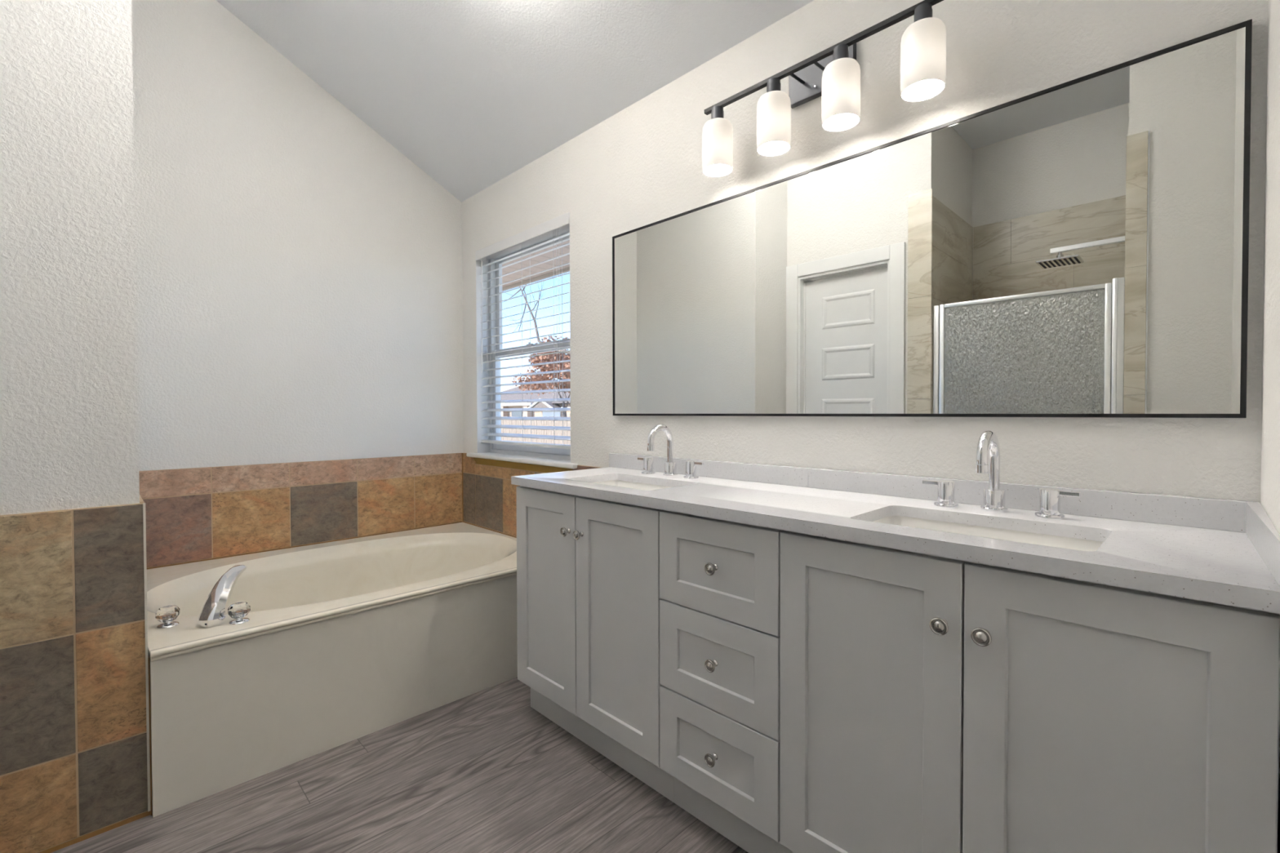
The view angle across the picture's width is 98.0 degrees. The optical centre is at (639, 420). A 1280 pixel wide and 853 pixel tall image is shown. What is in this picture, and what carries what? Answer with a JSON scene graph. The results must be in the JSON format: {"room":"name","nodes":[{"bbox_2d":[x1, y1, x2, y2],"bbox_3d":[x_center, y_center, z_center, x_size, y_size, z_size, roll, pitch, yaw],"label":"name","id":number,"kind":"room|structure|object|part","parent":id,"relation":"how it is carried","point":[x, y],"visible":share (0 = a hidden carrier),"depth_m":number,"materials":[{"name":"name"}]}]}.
{"room":"bathroom","nodes":[
{"label":"bathroom","id":0,"kind":"room"},
{"bbox_2d":[0,0,139,515],"bbox_3d":[-2.044,-0.614,1.798,0.563,3.746,1.150,-1,1,-44],"label":"wall","id":1,"kind":"structure","parent":0,"point":[69,430],"depth_m":1.49,"materials":[{"name":"beige paint"}]},
{"bbox_2d":[0,502,147,852],"bbox_3d":[-1.574,0.685,1.462,0.420,0.892,0.012,-1,1,-44],"label":"tile wainscot","id":2,"kind":"object","parent":1,"relation":"attached to","point":[73,726],"depth_m":1.50,"materials":[{"name":"brown tile"}]},
{"bbox_2d":[139,495,144,502],"bbox_3d":[-1.833,0.443,2.012,0.010,0.432,1.138,-1,1,-44],"label":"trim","id":3,"kind":"structure","parent":1,"relation":"attached to","point":[141,500],"depth_m":1.63,"materials":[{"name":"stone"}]},
{"bbox_2d":[142,502,150,811],"bbox_3d":[-1.421,0.682,1.603,0.006,0.893,0.002,-1,1,-44],"label":"trim","id":4,"kind":"structure","parent":1,"relation":"attached to","point":[144,504],"depth_m":1.60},
{"bbox_2d":[131,0,463,657],"bbox_3d":[-1.718,-0.516,3.031,1.827,3.510,0.150,-1,1,-44],"label":"wall","id":5,"kind":"structure","parent":0,"point":[299,276],"depth_m":2.79,"materials":[{"name":"beige paint"}]},
{"bbox_2d":[38,453,516,852],"bbox_3d":[-1.409,0.674,2.404,1.975,0.908,1.180,-1,1,-44],"label":"trim","id":6,"kind":"structure","parent":5,"relation":"attached to","point":[94,833],"depth_m":1.60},
{"bbox_2d":[138,453,462,568],"bbox_3d":[-1.677,0.427,2.972,1.555,0.432,0.010,-1,1,-44],"label":"tile backsplash","id":7,"kind":"structure","parent":5,"relation":"attached to","point":[192,514],"depth_m":2.85,"materials":[{"name":"brown tile"}]},
{"bbox_2d":[51,676,748,852],"bbox_3d":[-0.944,1.204,1.344,3.130,0.120,3.674,-1,1,-44],"label":"floor","id":8,"kind":"structure","parent":0,"point":[482,771],"depth_m":1.65,"materials":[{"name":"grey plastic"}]},
{"bbox_2d":[146,522,517,817],"bbox_3d":[-1.255,0.883,2.550,1.555,0.482,1.190,-1,1,-44],"label":"bathtub","id":9,"kind":"object","parent":8,"relation":"on","point":[345,641],"visible":0.87,"depth_m":2.02,"materials":[{"name":"beige plastic"}]},
{"bbox_2d":[155,564,250,628],"bbox_3d":[-1.433,0.589,1.837,0.249,0.152,0.211,-1,1,-44],"label":"tub faucet","id":10,"kind":"object","parent":9,"relation":"on","point":[215,610],"visible":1,"depth_m":1.82,"materials":[{"name":"silver metal"}]},
{"bbox_3d":[-1.534,0.649,1.808,0.056,0.032,0.056,-1,1,-44],"label":"handle","id":11,"kind":"part","parent":10,"relation":"part of","materials":[{"name":"silver metal"}]},
{"bbox_3d":[-1.534,0.628,1.808,0.062,0.048,0.061,-1,1,-44],"label":"crystal knob","id":12,"kind":"part","parent":10,"relation":"part of","materials":[{"name":"clear glass"}]},
{"bbox_3d":[-1.406,0.588,1.880,0.074,0.152,0.203,0,1,-8],"label":"spout","id":13,"kind":"part","parent":10,"relation":"part of","materials":[{"name":"silver metal"}]},
{"bbox_3d":[-1.325,0.648,1.840,0.056,0.032,0.056,-1,1,-44],"label":"handle","id":14,"kind":"part","parent":10,"relation":"part of","materials":[{"name":"silver metal"}]},
{"bbox_3d":[-1.325,0.627,1.839,0.059,0.048,0.062,-1,1,-44],"label":"crystal knob","id":15,"kind":"part","parent":10,"relation":"part of","materials":[{"name":"clear glass"}]},
{"bbox_2d":[146,522,516,653],"bbox_3d":[-1.260,0.838,2.554,1.555,0.370,1.176,-1,1,-44],"label":"tub basin","id":16,"kind":"object","parent":9,"relation":"in","point":[449,588],"depth_m":2.34,"materials":[{"name":"beige plastic"}]},
{"bbox_2d":[515,485,673,802],"bbox_3d":[-0.042,0.686,2.042,0.531,0.888,0.757,-1,1,-44],"label":"vanity cabinet","id":17,"kind":"object","parent":8,"relation":"on","point":[588,568],"visible":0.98,"depth_m":1.83,"materials":[{"name":"grey paint"}]},
{"bbox_3d":[-0.341,0.627,2.021,0.020,0.746,0.365,-1,1,-44],"label":"door","id":18,"kind":"part","parent":17,"relation":"part of","materials":[{"name":"grey paint"}]},
{"bbox_3d":[-0.253,0.376,1.893,0.029,0.033,0.033,-1,1,-44],"label":"knob","id":19,"kind":"part","parent":17,"relation":"part of","materials":[{"name":"silver metal"}]},
{"bbox_3d":[-0.204,0.377,1.843,0.029,0.033,0.033,-1,1,-44],"label":"knob","id":20,"kind":"part","parent":17,"relation":"part of","materials":[{"name":"silver metal"}]},
{"bbox_3d":[-0.075,0.631,1.751,0.020,0.746,0.385,-1,1,-44],"label":"door","id":21,"kind":"part","parent":17,"relation":"part of","materials":[{"name":"grey paint"}]},
{"bbox_2d":[659,510,791,852],"bbox_3d":[0.361,0.691,1.632,0.531,0.888,0.393,-1,1,-44],"label":"vanity cabinet","id":22,"kind":"object","parent":8,"relation":"on","point":[720,580],"visible":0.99,"depth_m":1.45,"materials":[{"name":"grey paint"}]},
{"bbox_3d":[0.188,0.883,1.454,0.029,0.033,0.033,-1,1,-44],"label":"knob","id":23,"kind":"part","parent":22,"relation":"part of","materials":[{"name":"silver metal"}]},
{"bbox_3d":[0.187,0.636,1.450,0.029,0.033,0.033,-1,1,-44],"label":"knob","id":24,"kind":"part","parent":22,"relation":"part of","materials":[{"name":"silver metal"}]},
{"bbox_3d":[0.186,0.383,1.446,0.029,0.033,0.033,-1,1,-44],"label":"knob","id":25,"kind":"part","parent":22,"relation":"part of","materials":[{"name":"silver metal"}]},
{"bbox_3d":[0.200,0.887,1.476,0.020,0.242,0.390,-1,1,-44],"label":"drawer","id":26,"kind":"part","parent":22,"relation":"part of","materials":[{"name":"grey paint"}]},
{"bbox_3d":[0.200,0.639,1.472,0.020,0.246,0.390,-1,1,-44],"label":"drawer","id":27,"kind":"part","parent":22,"relation":"part of","materials":[{"name":"grey paint"}]},
{"bbox_3d":[0.199,0.387,1.468,0.020,0.251,0.390,-1,1,-44],"label":"drawer","id":28,"kind":"part","parent":22,"relation":"part of","materials":[{"name":"grey paint"}]},
{"bbox_2d":[779,530,1279,852],"bbox_3d":[0.774,0.697,1.212,0.531,0.888,0.782,-1,1,-44],"label":"vanity cabinet","id":29,"kind":"object","parent":8,"relation":"on","point":[929,704],"visible":0.98,"depth_m":0.99,"materials":[{"name":"grey paint"}]},
{"bbox_3d":[0.475,0.638,1.192,0.020,0.746,0.387,-1,1,-44],"label":"door","id":30,"kind":"part","parent":29,"relation":"part of","materials":[{"name":"grey paint"}]},
{"bbox_2d":[511,453,1279,613],"bbox_3d":[0.370,0.202,1.628,0.532,0.090,1.955,-1,1,-44],"label":"countertop","id":31,"kind":"structure","parent":29,"relation":"on","point":[1225,552],"depth_m":1.23,"materials":[{"name":"white stone"}]},
{"bbox_2d":[592,480,671,489],"bbox_3d":[-0.036,0.308,2.000,0.305,0.131,0.490,-1,1,-44],"label":"sink","id":32,"kind":"object","parent":31,"relation":"in","point":[612,482],"visible":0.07,"depth_m":2.19,"materials":[{"name":"white ceramic"}]},
{"bbox_2d":[637,424,703,479],"bbox_3d":[0.088,0.113,2.111,0.151,0.199,0.330,-1,1,-44],"label":"vanity faucet","id":33,"kind":"object","parent":31,"relation":"on","point":[670,467],"visible":1,"depth_m":2.12,"materials":[{"name":"silver metal"}]},
{"bbox_3d":[0.033,0.178,2.211,0.056,0.065,0.056,-1,1,-44],"label":"handle","id":34,"kind":"part","parent":33,"relation":"part of","materials":[{"name":"silver metal"}]},
{"bbox_3d":[0.079,0.088,2.108,0.133,0.149,0.024,-1,1,-44],"label":"spout","id":35,"kind":"part","parent":33,"relation":"part of","materials":[{"name":"silver metal"}]},
{"bbox_3d":[0.189,0.180,2.058,0.056,0.065,0.056,-1,1,-44],"label":"handle","id":36,"kind":"part","parent":33,"relation":"part of","materials":[{"name":"silver metal"}]},
{"bbox_3d":[0.213,0.155,2.034,0.013,0.010,0.044,-1,1,-44],"label":"lever","id":37,"kind":"part","parent":33,"relation":"part of","materials":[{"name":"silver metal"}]},
{"bbox_2d":[874,515,1102,551],"bbox_3d":[0.729,0.319,1.220,0.305,0.131,0.485,-1,1,-44],"label":"sink","id":38,"kind":"object","parent":31,"relation":"in","point":[1068,543],"visible":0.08,"depth_m":1.30,"materials":[{"name":"white ceramic"}]},
{"bbox_2d":[922,431,1080,519],"bbox_3d":[0.846,0.123,1.339,0.151,0.199,0.330,-1,1,-44],"label":"vanity faucet","id":39,"kind":"object","parent":31,"relation":"on","point":[988,446],"visible":1,"depth_m":1.35,"materials":[{"name":"silver metal"}]},
{"bbox_3d":[0.768,0.162,1.463,0.013,0.010,0.044,-1,1,-44],"label":"lever","id":40,"kind":"part","parent":39,"relation":"part of","materials":[{"name":"silver metal"}]},
{"bbox_3d":[0.792,0.189,1.439,0.056,0.065,0.056,-1,1,-44],"label":"handle","id":41,"kind":"part","parent":39,"relation":"part of","materials":[{"name":"silver metal"}]},
{"bbox_3d":[0.837,0.098,1.337,0.133,0.149,0.024,-1,1,-44],"label":"spout","id":42,"kind":"part","parent":39,"relation":"part of","materials":[{"name":"silver metal"}]},
{"bbox_3d":[0.947,0.191,1.287,0.056,0.065,0.056,-1,1,-44],"label":"handle","id":43,"kind":"part","parent":39,"relation":"part of","materials":[{"name":"silver metal"}]},
{"bbox_3d":[0.971,0.165,1.262,0.013,0.010,0.044,-1,1,-44],"label":"lever","id":44,"kind":"part","parent":39,"relation":"part of","materials":[{"name":"silver metal"}]},
{"bbox_3d":[0.570,0.388,1.056,0.029,0.033,0.033,-1,1,-44],"label":"knob","id":45,"kind":"part","parent":29,"relation":"part of","materials":[{"name":"silver metal"}]},
{"bbox_3d":[0.619,0.388,1.006,0.029,0.033,0.033,-1,1,-44],"label":"knob","id":46,"kind":"part","parent":29,"relation":"part of","materials":[{"name":"silver metal"}]},
{"bbox_3d":[0.749,0.642,0.913,0.020,0.746,0.388,-1,1,-44],"label":"door","id":47,"kind":"part","parent":29,"relation":"part of","materials":[{"name":"grey paint"}]},
{"bbox_2d":[216,0,813,202],"bbox_3d":[-0.634,-1.916,1.607,2.340,1.343,3.674,-1,1,-44],"label":"ceiling","id":48,"kind":"structure","parent":0,"point":[472,93],"depth_m":2.47,"materials":[{"name":"white paint"}]},
{"bbox_2d":[502,240,569,291],"bbox_3d":[-0.001,-1.236,3.202,0.880,0.145,8.000,-1,1,-44],"label":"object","id":49,"kind":"structure","parent":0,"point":[557,262],"depth_m":4.36,"materials":[{"name":"paint"}]},
{"bbox_2d":[461,0,1268,502],"bbox_3d":[0.169,-0.072,2.315,0.150,2.635,3.524,-1,1,-44],"label":"wall","id":50,"kind":"structure","parent":0,"point":[641,166],"depth_m":1.68,"materials":[{"name":"beige paint"}]},
{"bbox_2d":[466,228,577,468],"bbox_3d":[-0.631,-0.400,3.096,0.184,1.249,1.070,-1,1,-44],"label":"window","id":51,"kind":"structure","parent":50,"relation":"in","point":[526,455],"depth_m":3.40,"materials":[{"name":"white plastic"}]},
{"bbox_2d":[475,212,570,449],"bbox_3d":[-0.644,-0.443,3.076,0.079,1.161,0.927,-1,1,-44],"label":"window blind","id":52,"kind":"object","parent":51,"relation":"attached to","point":[561,223],"visible":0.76,"depth_m":3.04,"materials":[{"name":"white plastic"}]},
{"bbox_3d":[-0.897,-0.427,3.352,0.055,1.102,0.002,-1,1,-44],"label":"ladder cord","id":53,"kind":"part","parent":52,"relation":"part of","materials":[{"name":"white fabric"}]},
{"bbox_3d":[-0.633,0.128,3.094,0.050,0.018,0.913,-1,1,-44],"label":"rail","id":54,"kind":"part","parent":52,"relation":"part of","materials":[{"name":"white plastic"}]},
{"bbox_3d":[-0.629,-0.424,3.079,0.055,1.102,0.002,-1,1,-44],"label":"ladder cord","id":55,"kind":"part","parent":52,"relation":"part of","materials":[{"name":"white fabric"}]},
{"bbox_3d":[-0.414,-0.533,2.812,0.003,0.865,0.022,-1,1,-44],"label":"lift cord","id":56,"kind":"part","parent":52,"relation":"part of","materials":[{"name":"white fabric"}]},
{"bbox_3d":[-0.421,-0.421,2.868,0.055,1.102,0.002,-1,1,-44],"label":"ladder cord","id":57,"kind":"part","parent":52,"relation":"part of","materials":[{"name":"white fabric"}]},
{"bbox_3d":[-0.593,-0.127,3.130,0.025,0.607,0.875,-1,1,-44],"label":"sash","id":58,"kind":"part","parent":51,"relation":"part of","materials":[{"name":"glass"}]},
{"bbox_3d":[-0.575,-0.690,3.141,0.024,0.609,0.875,-1,1,-44],"label":"sash","id":59,"kind":"part","parent":51,"relation":"part of","materials":[{"name":"glass"}]},
{"bbox_2d":[473,457,573,472],"bbox_3d":[-0.679,0.248,3.074,0.002,0.044,1.024,-1,1,-44],"label":"trim","id":60,"kind":"structure","parent":50,"relation":"attached to","point":[542,468],"depth_m":3.04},
{"bbox_2d":[462,453,600,536],"bbox_3d":[-0.623,0.662,3.021,0.010,0.908,1.402,-1,1,-44],"label":"tile backsplash","id":61,"kind":"structure","parent":50,"relation":"attached to","point":[489,495],"depth_m":3.26,"materials":[{"name":"brown tile"}]},
{"bbox_2d":[608,453,810,487],"bbox_3d":[0.209,0.180,2.157,0.019,0.062,0.975,-1,1,-44],"label":"backsplash","id":62,"kind":"structure","parent":50,"relation":"attached to","point":[757,473],"depth_m":2.02,"materials":[{"name":"white stone"}]},
{"bbox_2d":[702,0,946,177],"bbox_3d":[0.525,-1.006,1.705,0.172,0.286,0.772,-1,1,-44],"label":"vanity light","id":63,"kind":"object","parent":50,"relation":"attached to","point":[833,73],"visible":1,"depth_m":1.61,"materials":[{"name":"white glass"}]},
{"bbox_2d":[702,105,733,177],"bbox_3d":[0.268,-0.971,1.920,0.106,0.212,0.106,-1,1,-44],"label":"shade","id":64,"kind":"object","parent":63,"relation":"attached to","point":[717,131],"depth_m":1.88,"materials":[{"name":"white glass"}]},
{"bbox_2d":[756,77,791,155],"bbox_3d":[0.423,-0.969,1.762,0.106,0.212,0.106,-1,1,-44],"label":"shade","id":65,"kind":"object","parent":63,"relation":"attached to","point":[774,106],"depth_m":1.72,"materials":[{"name":"white glass"}]},
{"bbox_3d":[0.494,-1.086,1.759,0.093,0.015,0.010,-1,1,-44],"label":"arm","id":66,"kind":"part","parent":63,"relation":"part of","materials":[{"name":"grey metal"}]},
{"bbox_3d":[0.551,-1.085,1.701,0.093,0.015,0.010,-1,1,-44],"label":"arm","id":67,"kind":"part","parent":63,"relation":"part of","materials":[{"name":"grey metal"}]},
{"bbox_2d":[821,44,860,131],"bbox_3d":[0.579,-0.967,1.603,0.106,0.212,0.106,-1,1,-44],"label":"shade","id":68,"kind":"object","parent":63,"relation":"attached to","point":[841,78],"depth_m":1.57,"materials":[{"name":"white glass"}]},
{"bbox_2d":[900,2,946,101],"bbox_3d":[0.735,-0.965,1.445,0.106,0.212,0.106,-1,1,-44],"label":"shade","id":69,"kind":"object","parent":63,"relation":"attached to","point":[923,42],"depth_m":1.41,"materials":[{"name":"white glass"}]},
{"bbox_2d":[612,18,1252,417],"bbox_3d":[0.553,-0.410,1.794,0.022,0.790,1.903,-1,1,-44],"label":"wall mirror","id":70,"kind":"object","parent":50,"relation":"attached to","point":[1077,247],"visible":1,"depth_m":1.43,"materials":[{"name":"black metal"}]},
{"bbox_2d":[808,467,1259,533],"bbox_3d":[0.895,0.189,1.459,0.019,0.062,0.979,-1,1,-44],"label":"backsplash","id":71,"kind":"structure","parent":50,"relation":"attached to","point":[1221,514],"depth_m":1.30,"materials":[{"name":"white stone"}]},
{"bbox_2d":[1260,0,1279,852],"bbox_3d":[0.590,-0.580,0.357,2.280,3.711,0.150,-1,1,-44],"label":"wall","id":72,"kind":"structure","parent":0,"point":[1270,434],"depth_m":0.97,"materials":[{"name":"beige paint"}]},
{"label":"outside","id":73,"kind":"structure","parent":0,"visible":0},
{"bbox_3d":[10.018,0.899,56.551,89.800,0.200,120.000,-1,1,-44],"label":"ground","id":74,"kind":"structure","parent":73,"visible":0},
{"bbox_2d":[499,416,570,460],"bbox_3d":[-5.853,0.601,21.236,0.074,1.582,28.109,-1,1,-44],"label":"wooden fence","id":75,"kind":"object","parent":74,"relation":"on","point":[504,422],"visible":0.13,"depth_m":18.74,"materials":[{"name":"brown wood"}]},
{"bbox_2d":[501,382,570,417],"bbox_3d":[-4.902,-1.090,42.209,10.135,4.300,20.500,-1,1,-44],"label":"house","id":76,"kind":"structure","parent":74,"relation":"on","point":[552,395],"depth_m":39.38,"materials":[{"name":"beige brick"}]},
{"bbox_3d":[-5.956,0.217,37.474,0.090,1.740,2.000,-1,1,-44],"label":"garage door","id":77,"kind":"part","parent":76,"relation":"part of","materials":[{"name":"white"}]},
{"bbox_2d":[502,279,569,354],"bbox_3d":[-2.984,-2.391,19.938,1.949,7.607,7.527,-1,1,-44],"label":"bare tree","id":78,"kind":"object","parent":74,"relation":"on","point":[541,286],"visible":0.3,"depth_m":20.33,"materials":[{"name":"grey plant"}]},
{"bbox_2d":[511,335,570,417],"bbox_3d":[-3.278,-1.346,25.509,4.095,5.335,6.382,-1,1,-24],"label":"autumn tree","id":79,"kind":"object","parent":74,"relation":"on","point":[544,358],"visible":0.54,"depth_m":25.53,"materials":[{"name":"red plant"}]}
]}

